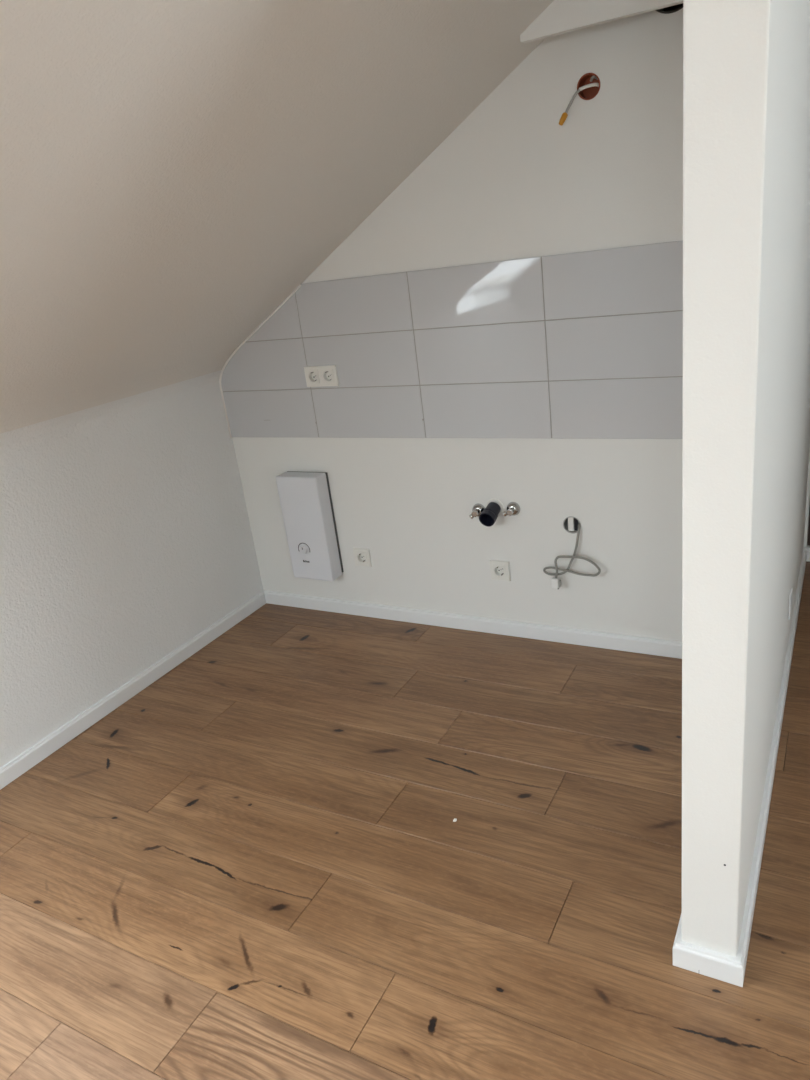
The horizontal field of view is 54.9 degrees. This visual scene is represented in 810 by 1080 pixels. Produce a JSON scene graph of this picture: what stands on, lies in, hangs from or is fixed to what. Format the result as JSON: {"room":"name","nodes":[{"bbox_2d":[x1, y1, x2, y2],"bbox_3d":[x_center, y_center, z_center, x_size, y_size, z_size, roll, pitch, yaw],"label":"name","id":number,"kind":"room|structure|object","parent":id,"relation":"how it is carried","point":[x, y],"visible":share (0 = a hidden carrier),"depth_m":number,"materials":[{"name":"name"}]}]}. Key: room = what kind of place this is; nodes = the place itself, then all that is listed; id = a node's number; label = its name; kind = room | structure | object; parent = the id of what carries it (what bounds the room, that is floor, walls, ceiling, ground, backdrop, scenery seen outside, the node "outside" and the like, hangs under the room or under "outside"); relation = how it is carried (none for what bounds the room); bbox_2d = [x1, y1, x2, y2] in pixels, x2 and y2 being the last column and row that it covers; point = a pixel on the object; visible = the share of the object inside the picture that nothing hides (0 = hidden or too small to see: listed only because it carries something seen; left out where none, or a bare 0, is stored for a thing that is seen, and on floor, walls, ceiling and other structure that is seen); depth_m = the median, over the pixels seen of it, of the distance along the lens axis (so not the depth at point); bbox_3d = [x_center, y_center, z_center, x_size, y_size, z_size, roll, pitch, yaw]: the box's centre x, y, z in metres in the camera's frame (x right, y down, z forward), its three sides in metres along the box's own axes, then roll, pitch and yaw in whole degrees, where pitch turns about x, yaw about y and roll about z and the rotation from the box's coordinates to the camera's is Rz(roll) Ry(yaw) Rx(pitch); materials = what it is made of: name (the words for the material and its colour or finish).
{"room":"unfurnished attic kitchen","nodes":[
{"label":"unfurnished attic kitchen","id":0,"kind":"room"},
{"bbox_2d":[0,370,262,767],"bbox_3d":[-2.262,0.910,1.228,0.328,1.220,6.600,4,24,29],"label":"wall","id":1,"kind":"structure","parent":0,"point":[126,534],"depth_m":2.92,"materials":[{"name":"white paint"}]},
{"bbox_2d":[0,547,809,789],"bbox_3d":[0.041,1.388,0.519,4.504,0.062,7.284,4,24,29],"label":"baseboard","id":2,"kind":"structure","parent":1,"relation":"attached to","point":[38,752],"depth_m":3.00,"materials":[{"name":"white wood"}]},
{"bbox_2d":[0,0,553,433],"bbox_3d":[-1.475,-0.200,0.263,2.486,1.344,6.600,4,24,29],"label":"ceiling","id":3,"kind":"structure","parent":0,"point":[172,172],"depth_m":1.87,"materials":[{"name":"white paint"}]},
{"bbox_2d":[0,561,809,1079],"bbox_3d":[0.054,1.488,0.557,5.100,0.150,7.880,4,24,29],"label":"floor","id":4,"kind":"structure","parent":0,"point":[255,865],"depth_m":2.03,"materials":[{"name":"brown wood"}]},
{"bbox_2d":[232,8,682,641],"bbox_3d":[0.044,-0.927,2.964,2.442,2.850,0.300,4,24,29],"label":"wall","id":5,"kind":"structure","parent":0,"point":[510,182],"depth_m":2.75,"materials":[{"name":"white paint"}]},
{"bbox_2d":[276,471,343,580],"bbox_3d":[-0.415,-0.057,3.380,0.214,0.472,0.098,4,24,29],"label":"water heater","id":6,"kind":"object","parent":5,"relation":"attached to","point":[305,498],"visible":1,"depth_m":3.34,"materials":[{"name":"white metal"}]},
{"bbox_2d":[353,548,371,566],"bbox_3d":[-0.183,0.074,3.361,0.081,0.081,0.018,4,24,29],"label":"wall socket","id":7,"kind":"object","parent":5,"relation":"attached to","point":[362,557],"visible":1,"depth_m":3.35,"materials":[{"name":"white plastic"}]},
{"bbox_2d":[219,240,682,438],"bbox_3d":[0.126,-0.665,2.839,2.144,0.611,0.013,4,24,29],"label":"tile backsplash","id":8,"kind":"structure","parent":5,"relation":"attached to","point":[587,344],"depth_m":2.76,"materials":[{"name":"grey tile"}]},
{"bbox_2d":[304,365,338,386],"bbox_3d":[-0.332,-0.653,3.107,0.152,0.081,0.018,4,24,29],"label":"wall socket","id":9,"kind":"object","parent":8,"relation":"attached to","point":[327,375],"visible":1,"depth_m":3.10,"materials":[{"name":"white plastic"}]},
{"bbox_2d":[264,590,681,658],"bbox_3d":[0.260,0.341,3.219,2.142,0.062,0.017,4,24,29],"label":"baseboard","id":10,"kind":"structure","parent":5,"relation":"attached to","point":[636,644],"depth_m":3.17,"materials":[{"name":"white wood"}]},
{"bbox_2d":[469,503,484,518],"bbox_3d":[0.274,-0.107,2.986,0.054,0.054,0.046,4,24,29],"label":"water valve","id":11,"kind":"object","parent":5,"relation":"attached to","point":[477,509],"visible":0.86,"depth_m":2.98,"materials":[{"name":"silver metal"}]},
{"bbox_2d":[479,498,503,526],"bbox_3d":[0.324,-0.102,2.939,0.074,0.089,0.091,4,24,29],"label":"drain pipe","id":12,"kind":"object","parent":5,"relation":"attached to","point":[489,515],"visible":1,"depth_m":2.94,"materials":[{"name":"black plastic"}]},
{"bbox_2d":[489,560,510,580],"bbox_3d":[0.373,0.119,3.056,0.081,0.081,0.018,4,24,29],"label":"wall socket","id":13,"kind":"object","parent":5,"relation":"attached to","point":[499,570],"visible":1,"depth_m":3.05,"materials":[{"name":"white plastic"}]},
{"bbox_2d":[503,502,519,515],"bbox_3d":[0.395,-0.110,2.914,0.057,0.054,0.046,4,24,29],"label":"water valve","id":14,"kind":"object","parent":5,"relation":"attached to","point":[513,509],"visible":1,"depth_m":2.91,"materials":[{"name":"silver metal"}]},
{"bbox_2d":[563,516,580,533],"bbox_3d":[0.619,-0.063,2.860,0.067,0.067,0.046,4,24,29],"label":"junction box","id":15,"kind":"object","parent":5,"relation":"attached to","point":[570,524],"visible":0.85,"depth_m":2.85,"materials":[{"name":"black plastic"}]},
{"bbox_2d":[543,523,600,588],"bbox_3d":[0.615,0.058,2.875,0.219,0.249,0.080,2,23,24],"label":"cable","id":16,"kind":"object","parent":15,"relation":"hanging from","point":[555,581],"visible":0.98,"depth_m":2.88,"materials":[{"name":"grey plastic"}]},
{"bbox_2d":[577,73,599,99],"bbox_3d":[0.551,-1.343,2.316,0.070,0.070,0.044,4,24,29],"label":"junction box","id":17,"kind":"object","parent":5,"relation":"attached to","point":[590,93],"visible":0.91,"depth_m":2.33,"materials":[{"name":"brown plastic"}]},
{"bbox_2d":[559,83,598,125],"bbox_3d":[0.519,-1.288,2.308,0.134,0.100,0.024,-8,21,-2],"label":"cable","id":18,"kind":"object","parent":17,"relation":"hanging from","point":[564,115],"visible":1,"depth_m":2.30,"materials":[{"name":"white plastic"}]},
{"bbox_2d":[655,3,682,13],"bbox_3d":[0.770,-1.544,2.195,0.138,0.138,0.201,4,24,29],"label":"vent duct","id":19,"kind":"object","parent":5,"relation":"attached to","point":[675,8],"visible":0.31,"depth_m":2.29,"materials":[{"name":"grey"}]},
{"bbox_2d":[520,0,682,42],"bbox_3d":[0.581,-1.586,1.972,0.635,0.441,0.027,4,24,29],"label":"ceiling","id":20,"kind":"structure","parent":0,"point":[561,16],"depth_m":2.10,"materials":[{"name":"white paint"}]},
{"bbox_2d":[681,0,809,956],"bbox_3d":[1.102,-0.660,2.272,0.110,2.480,2.571,4,24,29],"label":"wall partition","id":21,"kind":"structure","parent":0,"point":[746,436],"depth_m":1.33,"materials":[{"name":"white paint"}]},
{"bbox_2d":[673,547,806,986],"bbox_3d":[1.170,0.473,2.550,0.139,0.062,2.286,4,24,29],"label":"baseboard","id":22,"kind":"structure","parent":21,"relation":"attached to","point":[727,968],"depth_m":1.73,"materials":[{"name":"white wood"}]},
{"bbox_2d":[788,588,792,619],"bbox_3d":[1.286,0.213,2.605,0.006,0.080,0.084,4,24,29],"label":"wall socket","id":23,"kind":"object","parent":21,"relation":"attached to","point":[791,591],"visible":1,"depth_m":2.58,"materials":[{"name":"white plastic"}]},
{"bbox_2d":[804,448,809,546],"bbox_3d":[2.802,-0.958,2.554,2.549,2.520,0.300,4,24,29],"label":"wall","id":24,"kind":"structure","parent":0,"point":[808,481],"depth_m":3.37,"materials":[{"name":"white paint"}]},
{"bbox_2d":[807,510,809,545],"bbox_3d":[2.028,-0.860,2.862,0.884,1.980,0.104,4,24,29],"label":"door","id":25,"kind":"structure","parent":24,"relation":"in","point":[808,542],"depth_m":3.41,"materials":[{"name":"brown"}]}
]}

